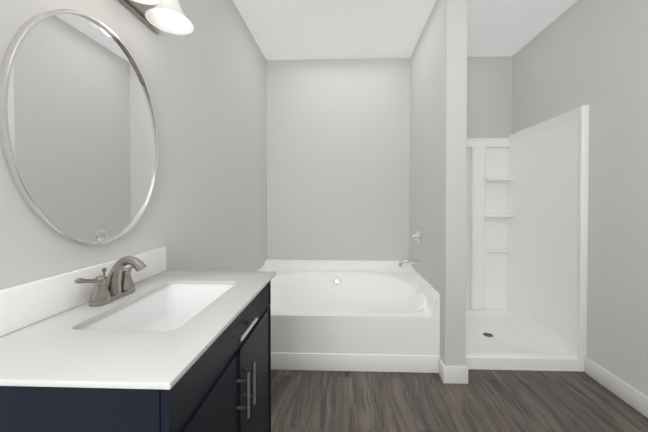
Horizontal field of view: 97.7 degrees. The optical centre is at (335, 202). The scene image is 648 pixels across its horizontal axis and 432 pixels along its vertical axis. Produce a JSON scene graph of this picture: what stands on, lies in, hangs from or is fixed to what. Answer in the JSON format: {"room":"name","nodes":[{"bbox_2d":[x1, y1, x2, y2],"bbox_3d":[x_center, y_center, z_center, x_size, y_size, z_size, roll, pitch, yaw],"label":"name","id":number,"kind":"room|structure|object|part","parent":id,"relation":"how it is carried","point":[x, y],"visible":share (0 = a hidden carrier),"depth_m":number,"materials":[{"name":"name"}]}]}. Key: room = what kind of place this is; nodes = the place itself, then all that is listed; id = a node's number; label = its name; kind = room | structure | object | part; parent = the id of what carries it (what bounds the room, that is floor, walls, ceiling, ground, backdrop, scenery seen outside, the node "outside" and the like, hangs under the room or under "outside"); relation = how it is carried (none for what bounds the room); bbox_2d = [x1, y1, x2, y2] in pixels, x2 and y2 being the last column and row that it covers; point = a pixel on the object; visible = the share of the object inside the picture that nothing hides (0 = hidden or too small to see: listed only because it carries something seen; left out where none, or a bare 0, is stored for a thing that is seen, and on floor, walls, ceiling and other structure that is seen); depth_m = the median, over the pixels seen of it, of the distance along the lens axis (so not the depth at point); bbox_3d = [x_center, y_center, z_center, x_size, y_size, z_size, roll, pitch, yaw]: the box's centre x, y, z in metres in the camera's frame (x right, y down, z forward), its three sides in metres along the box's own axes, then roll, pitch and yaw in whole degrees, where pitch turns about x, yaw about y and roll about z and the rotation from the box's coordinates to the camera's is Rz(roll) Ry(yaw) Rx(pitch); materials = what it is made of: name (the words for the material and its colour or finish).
{"room":"bathroom","nodes":[
{"label":"bathroom","id":0,"kind":"room"},
{"bbox_2d":[0,0,266,289],"bbox_3d":[-0.870,-0.131,0.937,0.120,2.740,4.470,0,1,2],"label":"wall","id":1,"kind":"structure","parent":0,"point":[206,208],"depth_m":1.53,"materials":[{"name":"grey paint"}]},
{"bbox_2d":[0,9,157,244],"bbox_3d":[-0.798,-0.234,0.965,0.018,0.756,0.566,0,1,2],"label":"mirror","id":2,"kind":"object","parent":1,"relation":"attached to","point":[78,134],"visible":0.96,"depth_m":0.88,"materials":[{"name":"silver metal"}]},
{"bbox_2d":[0,247,165,336],"bbox_3d":[-0.799,0.263,0.911,0.020,0.108,0.778,0,1,2],"label":"backsplash","id":3,"kind":"structure","parent":1,"relation":"attached to","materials":[{"name":"white stone"}]},
{"bbox_2d":[118,0,193,34],"bbox_3d":[-0.698,-0.815,0.955,0.220,0.176,0.610,0,1,2],"label":"sconce","id":4,"kind":"object","parent":1,"relation":"attached to","point":[167,16],"visible":1,"depth_m":1.15,"materials":[{"name":"white glass"}]},
{"bbox_2d":[266,56,511,259],"bbox_3d":[0.553,-0.158,3.066,2.583,2.740,0.120,0,1,2],"label":"wall","id":5,"kind":"structure","parent":0,"point":[338,156],"depth_m":3.02,"materials":[{"name":"grey paint"}]},
{"bbox_2d":[233,0,576,59],"bbox_3d":[0.481,-1.550,0.874,2.823,0.100,4.470,0,1,2],"label":"ceiling","id":6,"kind":"structure","parent":0,"point":[314,29],"depth_m":2.43,"materials":[{"name":"white paint"}]},
{"bbox_2d":[409,0,466,365],"bbox_3d":[0.835,-0.150,2.454,0.135,2.740,1.084,0,1,2],"label":"wall","id":7,"kind":"structure","parent":0,"point":[438,131],"depth_m":1.98,"materials":[{"name":"grey paint"}]},
{"bbox_2d":[398,229,419,266],"bbox_3d":[0.680,0.423,2.634,0.185,0.348,0.145,0,1,2],"label":"tub faucet","id":8,"kind":"object","parent":7,"relation":"attached to","point":[416,236],"visible":1,"depth_m":2.62,"materials":[{"name":"silver metal"}]},
{"bbox_2d":[438,358,444,380],"bbox_3d":[0.743,1.168,1.978,0.016,0.115,0.092,0,1,2],"label":"baseboard","id":9,"kind":"structure","parent":7,"relation":"attached to","point":[440,367],"depth_m":1.98,"materials":[{"name":"white wood"}]},
{"bbox_2d":[443,366,467,383],"bbox_3d":[0.817,1.169,1.921,0.167,0.115,0.016,0,1,2],"label":"baseboard","id":10,"kind":"structure","parent":7,"relation":"attached to","point":[455,374],"depth_m":1.91,"materials":[{"name":"white wood"}]},
{"bbox_2d":[271,369,647,431],"bbox_3d":[0.481,1.290,0.910,2.823,0.100,4.470,0,1,2],"label":"floor","id":11,"kind":"structure","parent":0,"point":[480,401],"depth_m":1.73,"materials":[{"name":"wood"}]},
{"bbox_2d":[0,247,275,431],"bbox_3d":[-0.536,0.709,0.908,0.547,1.062,0.778,0,1,2],"label":"bathroom vanity","id":12,"kind":"object","parent":11,"relation":"on","point":[146,341],"visible":1,"depth_m":0.71,"materials":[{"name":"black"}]},
{"bbox_2d":[74,256,145,306],"bbox_3d":[-0.700,0.247,0.937,0.144,0.140,0.246,0,1,2],"label":"faucet","id":13,"kind":"object","parent":12,"relation":"on","point":[118,289],"depth_m":0.92,"materials":[{"name":"silver metal"}]},
{"bbox_2d":[77,284,234,330],"bbox_3d":[-0.532,0.400,0.924,0.340,0.139,0.490,0,1,2],"label":"sink","id":14,"kind":"object","parent":12,"relation":"in","point":[153,307],"depth_m":1.01,"materials":[{"name":"white ceramic"}]},
{"bbox_3d":[-0.283,0.523,0.877,0.040,0.274,0.150,0,1,2],"label":"handle","id":15,"kind":"part","parent":12,"relation":"part of","materials":[{"name":"silver metal"}]},
{"bbox_2d":[256,259,439,372],"bbox_3d":[0.007,0.918,2.543,1.522,0.600,0.984,0,1,2],"label":"tub","id":16,"kind":"object","parent":11,"relation":"on","point":[360,315],"visible":0.77,"depth_m":2.07,"materials":[{"name":"white plastic"}]},
{"bbox_2d":[465,105,589,371],"bbox_3d":[1.365,0.258,2.509,0.918,1.921,0.946,0,1,2],"label":"shower","id":17,"kind":"object","parent":11,"relation":"on","point":[527,195],"visible":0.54,"depth_m":2.51,"materials":[{"name":"white plastic"}]},
{"bbox_2d":[512,0,647,396],"bbox_3d":[1.832,-0.130,0.847,0.120,2.740,4.470,0,1,2],"label":"wall","id":18,"kind":"structure","parent":0,"point":[593,54],"depth_m":1.86,"materials":[{"name":"grey paint"}]},
{"bbox_2d":[585,357,647,417],"bbox_3d":[1.748,1.189,0.394,0.016,0.115,3.281,0,1,2],"label":"baseboard","id":19,"kind":"structure","parent":18,"relation":"attached to","point":[634,398],"depth_m":1.78,"materials":[{"name":"white wood"}]}
]}

